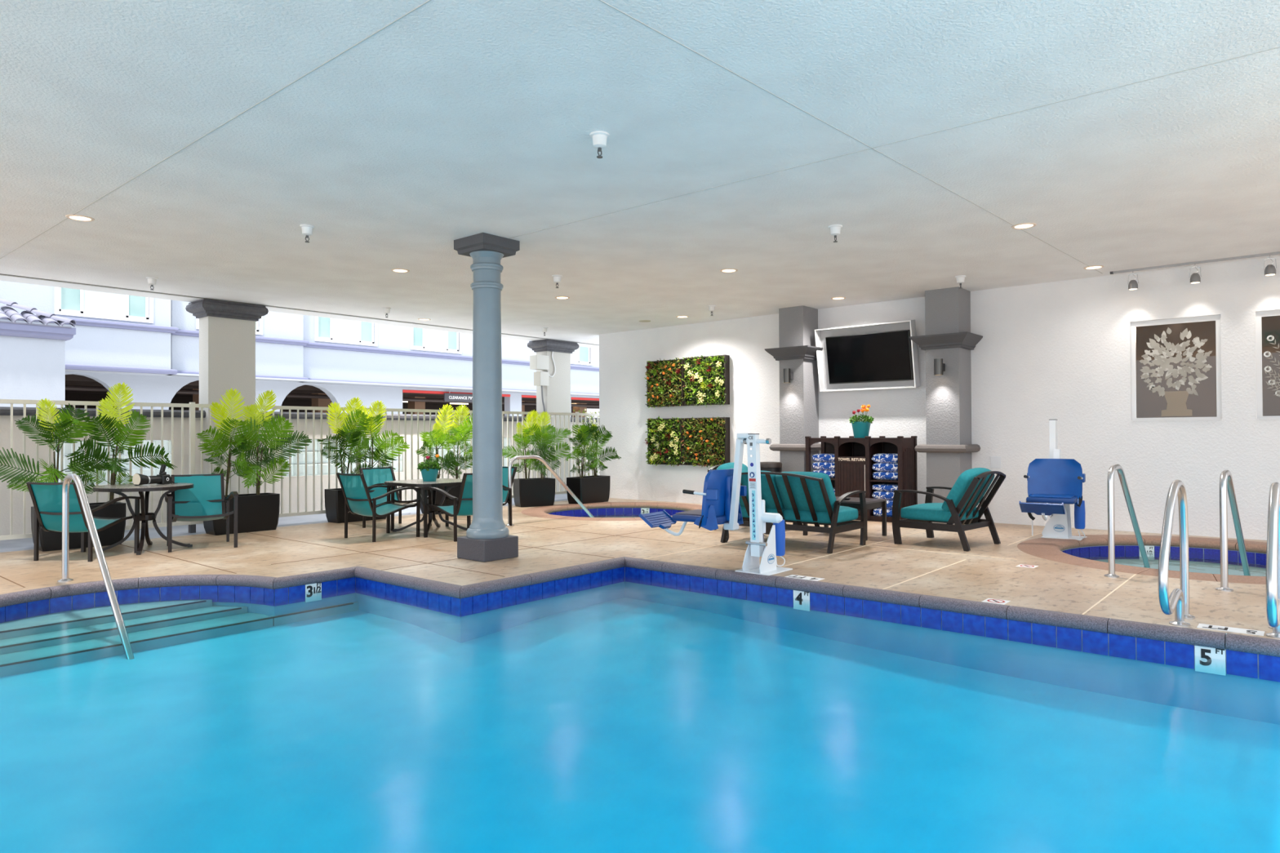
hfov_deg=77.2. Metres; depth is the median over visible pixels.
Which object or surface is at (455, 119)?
ceiling
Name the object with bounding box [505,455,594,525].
handrail
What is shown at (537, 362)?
junction box
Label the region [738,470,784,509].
cushion
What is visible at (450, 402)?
tube light
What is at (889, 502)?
towel
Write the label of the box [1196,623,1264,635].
marker
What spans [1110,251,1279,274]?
track
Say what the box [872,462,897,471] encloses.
towel
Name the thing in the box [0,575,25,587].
trim
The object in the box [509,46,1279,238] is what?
trim
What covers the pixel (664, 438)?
wall panel
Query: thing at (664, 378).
wall panel
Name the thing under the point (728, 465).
cushion
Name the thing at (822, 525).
trim
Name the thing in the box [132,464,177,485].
spotlight
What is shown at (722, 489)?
lift
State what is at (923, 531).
trim
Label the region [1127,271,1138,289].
track spotlight
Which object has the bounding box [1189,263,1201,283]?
track spotlight
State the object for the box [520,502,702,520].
hot tub
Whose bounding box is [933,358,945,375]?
wall sconce
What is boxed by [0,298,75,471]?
building
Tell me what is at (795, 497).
cushion
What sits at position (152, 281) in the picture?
sprinkler head
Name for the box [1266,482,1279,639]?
handrail
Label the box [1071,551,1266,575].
water
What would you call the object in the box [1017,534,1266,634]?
hot tub
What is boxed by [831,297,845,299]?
recessed light
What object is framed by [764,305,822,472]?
pilaster
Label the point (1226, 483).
handrail
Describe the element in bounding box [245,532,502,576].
trim
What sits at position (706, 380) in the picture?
wall panel
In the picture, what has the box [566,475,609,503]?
planter
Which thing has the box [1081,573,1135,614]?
trim
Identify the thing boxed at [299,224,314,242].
sprinkler head
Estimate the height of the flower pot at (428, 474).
0.333 m
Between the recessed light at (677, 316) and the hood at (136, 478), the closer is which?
the hood at (136, 478)
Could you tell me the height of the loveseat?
0.809 m
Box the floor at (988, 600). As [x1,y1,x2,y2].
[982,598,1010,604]
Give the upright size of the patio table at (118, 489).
0.679 m
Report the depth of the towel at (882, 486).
10.81 m
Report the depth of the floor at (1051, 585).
7.58 m
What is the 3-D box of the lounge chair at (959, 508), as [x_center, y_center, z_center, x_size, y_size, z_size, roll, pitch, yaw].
[3.309,0.849,8.550,0.791,0.834,0.938,0,-1,-44]
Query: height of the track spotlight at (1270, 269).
0.213 m
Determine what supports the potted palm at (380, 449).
in the planter at (334, 498)
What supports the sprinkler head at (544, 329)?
attached to the ceiling
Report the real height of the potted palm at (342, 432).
1.340 m
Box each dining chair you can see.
[26,481,141,561]
[164,473,238,552]
[336,472,421,542]
[359,466,431,530]
[422,472,472,542]
[444,466,517,526]
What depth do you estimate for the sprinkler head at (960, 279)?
9.71 m
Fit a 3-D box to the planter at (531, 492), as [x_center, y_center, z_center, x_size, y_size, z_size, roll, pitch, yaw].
[-1.775,1.104,13.468,0.640,0.455,0.340,0,-1,-29]
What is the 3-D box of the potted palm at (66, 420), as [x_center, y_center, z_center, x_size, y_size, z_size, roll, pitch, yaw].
[-6.181,0.297,8.475,1.194,1.209,1.062,0,-1,16]
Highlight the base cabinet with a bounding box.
[804,435,917,522]
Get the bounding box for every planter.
[31,502,125,551]
[203,493,279,535]
[324,488,386,523]
[418,485,460,514]
[512,477,555,506]
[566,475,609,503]
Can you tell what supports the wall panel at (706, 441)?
attached to the wall
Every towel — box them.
[812,453,834,462]
[812,461,835,470]
[813,469,835,478]
[871,453,897,462]
[871,490,893,499]
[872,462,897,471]
[872,471,897,480]
[872,483,897,491]
[873,507,892,516]
[879,499,893,508]
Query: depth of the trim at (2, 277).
11.64 m
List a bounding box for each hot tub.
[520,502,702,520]
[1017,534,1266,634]
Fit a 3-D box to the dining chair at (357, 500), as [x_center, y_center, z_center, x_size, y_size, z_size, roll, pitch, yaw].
[-3.064,0.913,9.336,0.671,0.769,0.766,-1,-1,39]
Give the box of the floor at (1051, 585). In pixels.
[0,497,1279,639]
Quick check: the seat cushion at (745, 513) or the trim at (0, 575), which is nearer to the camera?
the trim at (0, 575)
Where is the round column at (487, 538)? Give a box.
[453,232,519,562]
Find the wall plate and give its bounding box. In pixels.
[990,456,1000,468]
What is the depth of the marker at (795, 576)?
6.61 m
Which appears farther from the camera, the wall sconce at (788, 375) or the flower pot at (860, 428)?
the wall sconce at (788, 375)
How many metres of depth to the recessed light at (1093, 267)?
9.23 m
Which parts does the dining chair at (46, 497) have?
leg, frame, leg, leg, armrest, leg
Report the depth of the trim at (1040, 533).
8.90 m
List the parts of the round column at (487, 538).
neck moulding, ring moulding, ring moulding, moulding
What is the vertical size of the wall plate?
0.155 m
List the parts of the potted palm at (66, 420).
stem, stem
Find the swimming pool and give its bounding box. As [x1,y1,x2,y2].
[0,556,1279,852]
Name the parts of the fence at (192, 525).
post, rail, rail, post, post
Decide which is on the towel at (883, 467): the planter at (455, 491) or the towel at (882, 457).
the towel at (882, 457)
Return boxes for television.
[825,329,913,384]
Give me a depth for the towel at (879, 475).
10.79 m
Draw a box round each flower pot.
[417,454,442,481]
[848,404,874,437]
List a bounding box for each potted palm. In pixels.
[0,398,115,494]
[66,382,176,503]
[196,387,279,497]
[227,390,311,495]
[316,396,379,474]
[335,400,409,471]
[414,404,465,478]
[435,404,472,479]
[502,409,556,479]
[522,411,572,479]
[561,421,603,478]
[574,424,621,476]
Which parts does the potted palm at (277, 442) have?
stem, stem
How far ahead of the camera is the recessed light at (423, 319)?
13.11 m
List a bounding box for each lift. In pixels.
[639,432,792,576]
[1018,419,1087,540]
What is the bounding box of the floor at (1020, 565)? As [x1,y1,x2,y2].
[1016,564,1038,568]
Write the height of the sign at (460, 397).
0.350 m
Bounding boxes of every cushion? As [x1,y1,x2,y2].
[715,462,747,470]
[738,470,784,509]
[740,506,785,517]
[775,471,836,511]
[783,506,857,524]
[900,502,978,522]
[941,467,995,511]
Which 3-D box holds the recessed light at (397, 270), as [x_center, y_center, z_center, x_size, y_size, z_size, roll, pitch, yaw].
[-2.755,-1.792,9.220,0.210,0.007,0.210,-1,-1,40]
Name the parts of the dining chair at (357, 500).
leg, leg, frame, armrest, leg, armrest, leg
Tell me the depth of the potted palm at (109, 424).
8.92 m
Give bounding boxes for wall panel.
[644,357,684,408]
[644,416,683,466]
[680,416,729,466]
[682,355,729,406]
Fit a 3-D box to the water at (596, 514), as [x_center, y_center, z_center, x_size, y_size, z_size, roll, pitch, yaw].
[-0.298,1.726,12.600,2.436,0.550,2.436,-1,-1,40]
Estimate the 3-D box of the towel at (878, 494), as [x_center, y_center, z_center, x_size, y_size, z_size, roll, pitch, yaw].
[3.410,0.930,10.919,0.388,0.115,0.372,-1,-1,40]
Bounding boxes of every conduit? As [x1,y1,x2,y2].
[541,386,545,477]
[546,351,555,377]
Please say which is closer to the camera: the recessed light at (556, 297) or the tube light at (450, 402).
the recessed light at (556, 297)
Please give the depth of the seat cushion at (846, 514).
8.32 m
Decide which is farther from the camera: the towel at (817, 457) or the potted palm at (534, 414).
the potted palm at (534, 414)
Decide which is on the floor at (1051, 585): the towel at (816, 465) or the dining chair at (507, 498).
the dining chair at (507, 498)
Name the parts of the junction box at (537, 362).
lid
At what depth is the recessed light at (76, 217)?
6.93 m
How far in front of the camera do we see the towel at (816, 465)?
11.38 m
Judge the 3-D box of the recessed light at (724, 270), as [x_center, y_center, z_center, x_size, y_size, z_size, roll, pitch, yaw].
[1.032,-1.810,9.315,0.210,0.007,0.210,-1,-1,40]
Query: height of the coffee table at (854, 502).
0.425 m
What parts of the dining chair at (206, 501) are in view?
leg, armrest, leg, frame, leg, armrest, leg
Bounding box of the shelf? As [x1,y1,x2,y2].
[870,479,897,482]
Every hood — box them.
[132,473,140,484]
[132,473,148,485]
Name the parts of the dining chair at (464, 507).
leg, armrest, frame, leg, leg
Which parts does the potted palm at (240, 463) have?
stem, stem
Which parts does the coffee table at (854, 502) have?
leg, leg, leg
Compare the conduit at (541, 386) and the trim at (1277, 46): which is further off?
the conduit at (541, 386)
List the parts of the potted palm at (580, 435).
stem, stem, stem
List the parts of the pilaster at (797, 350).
cornice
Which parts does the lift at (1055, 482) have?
support rod, plate, backrest, plate, plate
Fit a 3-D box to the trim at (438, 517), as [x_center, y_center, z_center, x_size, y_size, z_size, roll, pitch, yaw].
[-1.386,1.299,10.375,5.200,0.003,0.012,-1,-1,40]
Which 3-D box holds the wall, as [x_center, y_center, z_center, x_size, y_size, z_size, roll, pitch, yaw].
[5.163,-0.281,10.266,15.460,3.090,0.160,-1,-1,40]
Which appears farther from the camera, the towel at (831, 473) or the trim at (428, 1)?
the towel at (831, 473)
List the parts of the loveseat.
leg, rail, rail, rail, rail, post, leg, rail, armrest, leg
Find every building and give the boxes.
[0,280,599,469]
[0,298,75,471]
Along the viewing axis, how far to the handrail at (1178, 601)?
4.84 m
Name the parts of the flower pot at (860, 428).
pot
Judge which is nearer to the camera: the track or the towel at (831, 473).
the track
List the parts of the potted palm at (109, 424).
stem, stem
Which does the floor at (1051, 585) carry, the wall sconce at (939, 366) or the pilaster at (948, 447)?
the pilaster at (948, 447)
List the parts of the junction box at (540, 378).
lid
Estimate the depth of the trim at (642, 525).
8.41 m
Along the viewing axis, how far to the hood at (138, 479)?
8.36 m
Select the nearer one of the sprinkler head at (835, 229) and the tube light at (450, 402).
the sprinkler head at (835, 229)
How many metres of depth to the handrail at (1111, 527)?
6.61 m
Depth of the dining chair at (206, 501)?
8.93 m
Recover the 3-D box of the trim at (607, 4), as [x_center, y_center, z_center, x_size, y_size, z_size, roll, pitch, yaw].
[2.599,-1.849,6.468,0.006,0.004,8.609,-1,-1,43]
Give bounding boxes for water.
[559,511,675,517]
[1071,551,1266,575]
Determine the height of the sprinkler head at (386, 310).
0.146 m
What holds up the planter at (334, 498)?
on the floor at (1051, 585)
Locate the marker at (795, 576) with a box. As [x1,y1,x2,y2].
[784,574,823,581]
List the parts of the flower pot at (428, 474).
pot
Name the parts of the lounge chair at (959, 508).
leg, rail, armrest, rail, leg, armrest, rail, leg, post, rail, post, leg, rail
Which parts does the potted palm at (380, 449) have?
stem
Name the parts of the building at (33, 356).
cornice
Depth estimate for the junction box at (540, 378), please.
15.82 m
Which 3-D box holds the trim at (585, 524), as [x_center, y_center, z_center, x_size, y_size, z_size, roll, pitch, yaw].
[-2.058,1.290,9.049,0.012,0.003,4.210,-1,-1,40]
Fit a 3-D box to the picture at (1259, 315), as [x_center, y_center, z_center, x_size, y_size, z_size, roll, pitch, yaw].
[7.119,-0.674,8.536,0.900,1.187,0.087,-1,-1,40]
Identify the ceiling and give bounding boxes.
[0,0,1279,344]
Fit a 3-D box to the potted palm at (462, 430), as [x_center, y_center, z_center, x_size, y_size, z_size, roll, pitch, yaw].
[-2.786,0.282,12.501,0.892,1.283,0.953,-1,-1,40]
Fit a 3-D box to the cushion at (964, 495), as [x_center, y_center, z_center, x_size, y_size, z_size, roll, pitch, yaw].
[3.452,0.660,8.401,0.674,0.461,0.329,0,-1,-44]
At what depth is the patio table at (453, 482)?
9.89 m
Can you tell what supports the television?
attached to the box at (820, 335)
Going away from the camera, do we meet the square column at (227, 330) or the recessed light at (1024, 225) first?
the recessed light at (1024, 225)
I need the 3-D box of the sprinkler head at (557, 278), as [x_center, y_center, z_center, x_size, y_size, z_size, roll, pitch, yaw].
[-0.989,-1.728,9.579,0.124,0.146,0.124,-1,-1,40]
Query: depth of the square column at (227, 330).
11.29 m
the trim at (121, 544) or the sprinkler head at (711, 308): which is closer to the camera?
the trim at (121, 544)
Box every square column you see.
[185,298,268,495]
[527,339,579,491]
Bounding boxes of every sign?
[444,389,472,402]
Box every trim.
[0,0,431,258]
[0,274,599,348]
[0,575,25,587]
[120,544,236,573]
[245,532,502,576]
[271,524,586,564]
[347,523,614,558]
[381,524,691,570]
[438,516,689,543]
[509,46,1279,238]
[598,0,1102,273]
[641,524,1013,559]
[644,524,823,559]
[779,530,925,567]
[882,560,964,589]
[1008,533,1041,545]
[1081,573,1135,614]
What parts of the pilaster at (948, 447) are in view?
cornice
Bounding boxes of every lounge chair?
[707,462,797,534]
[892,467,1005,551]
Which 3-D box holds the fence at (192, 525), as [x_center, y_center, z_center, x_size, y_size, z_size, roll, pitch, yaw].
[-5.559,0.509,9.995,0.064,1.624,17.801,-1,-1,40]
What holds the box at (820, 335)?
attached to the wall
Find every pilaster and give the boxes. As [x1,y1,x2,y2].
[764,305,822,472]
[908,286,982,524]
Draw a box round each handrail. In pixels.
[57,473,134,659]
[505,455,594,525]
[1104,464,1150,577]
[1158,480,1195,626]
[1215,470,1250,591]
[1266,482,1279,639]
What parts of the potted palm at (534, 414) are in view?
stem, stem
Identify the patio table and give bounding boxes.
[93,482,193,555]
[384,478,466,533]
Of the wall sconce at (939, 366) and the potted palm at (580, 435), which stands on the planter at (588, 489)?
the potted palm at (580, 435)
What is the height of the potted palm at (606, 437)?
0.981 m
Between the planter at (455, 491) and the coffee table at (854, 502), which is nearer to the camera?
the coffee table at (854, 502)
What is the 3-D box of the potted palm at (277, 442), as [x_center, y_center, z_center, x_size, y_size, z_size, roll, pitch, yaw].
[-4.708,0.214,10.164,1.019,1.393,1.164,-1,-1,40]
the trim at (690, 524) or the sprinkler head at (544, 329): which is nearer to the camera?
the trim at (690, 524)
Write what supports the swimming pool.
in the floor at (1051, 585)
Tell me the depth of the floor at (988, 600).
5.65 m
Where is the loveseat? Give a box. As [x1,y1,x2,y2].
[720,470,866,553]
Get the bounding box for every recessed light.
[65,214,94,221]
[391,268,409,272]
[417,318,431,320]
[555,296,569,298]
[675,315,688,317]
[720,268,737,272]
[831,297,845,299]
[1011,222,1036,229]
[1083,265,1104,269]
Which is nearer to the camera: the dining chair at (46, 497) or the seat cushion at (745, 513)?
the dining chair at (46, 497)
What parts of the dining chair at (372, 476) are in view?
leg, armrest, frame, leg, leg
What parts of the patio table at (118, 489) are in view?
leg, leg, leg, leg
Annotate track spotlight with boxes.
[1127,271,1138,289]
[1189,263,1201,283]
[1263,254,1276,275]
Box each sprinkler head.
[146,276,158,290]
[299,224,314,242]
[382,306,391,317]
[541,327,547,335]
[551,275,562,288]
[590,130,608,158]
[707,305,715,315]
[828,224,842,242]
[955,275,965,288]
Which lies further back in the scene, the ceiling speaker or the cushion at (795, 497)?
the ceiling speaker
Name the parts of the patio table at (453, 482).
leg, leg, leg, leg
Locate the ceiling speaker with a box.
[639,320,650,322]
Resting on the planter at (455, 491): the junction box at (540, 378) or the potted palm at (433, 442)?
the potted palm at (433, 442)
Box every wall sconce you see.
[782,368,793,382]
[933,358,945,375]
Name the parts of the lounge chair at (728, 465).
rail, leg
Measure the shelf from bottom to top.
0.020 m
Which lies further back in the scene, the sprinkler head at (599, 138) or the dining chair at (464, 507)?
the dining chair at (464, 507)
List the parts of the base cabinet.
post, post, post, door frame, post, door, post, post, post, post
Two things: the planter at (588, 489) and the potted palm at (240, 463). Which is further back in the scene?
the planter at (588, 489)
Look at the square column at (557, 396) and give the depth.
16.17 m
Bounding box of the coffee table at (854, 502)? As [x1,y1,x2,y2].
[803,496,886,540]
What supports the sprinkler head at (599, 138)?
attached to the ceiling
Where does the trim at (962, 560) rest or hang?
on the floor at (1051, 585)
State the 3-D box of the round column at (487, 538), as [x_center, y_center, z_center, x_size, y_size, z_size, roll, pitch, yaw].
[-1.488,-0.270,7.815,0.450,3.090,0.450,-1,-1,40]
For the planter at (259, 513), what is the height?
0.455 m
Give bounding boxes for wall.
[599,255,1279,540]
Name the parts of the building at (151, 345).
pane, facade panel, pane, pane, facade panel, moulding, pane, moulding, pane, pane, pane, pane, facade panel, pane, pane, pane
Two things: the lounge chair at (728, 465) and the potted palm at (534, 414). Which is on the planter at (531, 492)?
the potted palm at (534, 414)
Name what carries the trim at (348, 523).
on the floor at (1051, 585)
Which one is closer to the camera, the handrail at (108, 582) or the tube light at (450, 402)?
the handrail at (108, 582)
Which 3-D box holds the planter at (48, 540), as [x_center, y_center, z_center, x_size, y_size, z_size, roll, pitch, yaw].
[-6.101,1.080,8.733,0.340,0.455,0.800,-1,-1,40]
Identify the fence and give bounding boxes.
[0,399,599,540]
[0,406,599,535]
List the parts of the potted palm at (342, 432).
stem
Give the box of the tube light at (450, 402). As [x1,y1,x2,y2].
[449,402,468,404]
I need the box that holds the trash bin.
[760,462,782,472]
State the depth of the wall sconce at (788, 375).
11.89 m
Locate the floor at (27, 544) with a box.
[0,493,568,552]
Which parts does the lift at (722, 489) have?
armrest, backrest, plate, plate, plate, motor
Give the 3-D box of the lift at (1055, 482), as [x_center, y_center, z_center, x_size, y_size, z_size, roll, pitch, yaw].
[4.469,0.585,8.726,0.592,1.336,1.217,-1,-1,40]
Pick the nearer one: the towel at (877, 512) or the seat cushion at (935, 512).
the seat cushion at (935, 512)
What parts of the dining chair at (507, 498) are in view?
leg, frame, leg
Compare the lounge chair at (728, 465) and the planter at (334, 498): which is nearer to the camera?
the lounge chair at (728, 465)
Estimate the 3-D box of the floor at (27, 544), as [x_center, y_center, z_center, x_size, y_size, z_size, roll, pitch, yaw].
[-5.271,1.403,11.059,1.500,0.146,22.000,-1,-1,40]
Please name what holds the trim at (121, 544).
on the floor at (1051, 585)
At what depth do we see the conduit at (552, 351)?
16.05 m
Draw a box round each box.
[529,354,549,369]
[533,371,549,386]
[814,319,919,391]
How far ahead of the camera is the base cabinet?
10.99 m
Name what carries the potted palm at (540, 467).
on the planter at (531, 492)

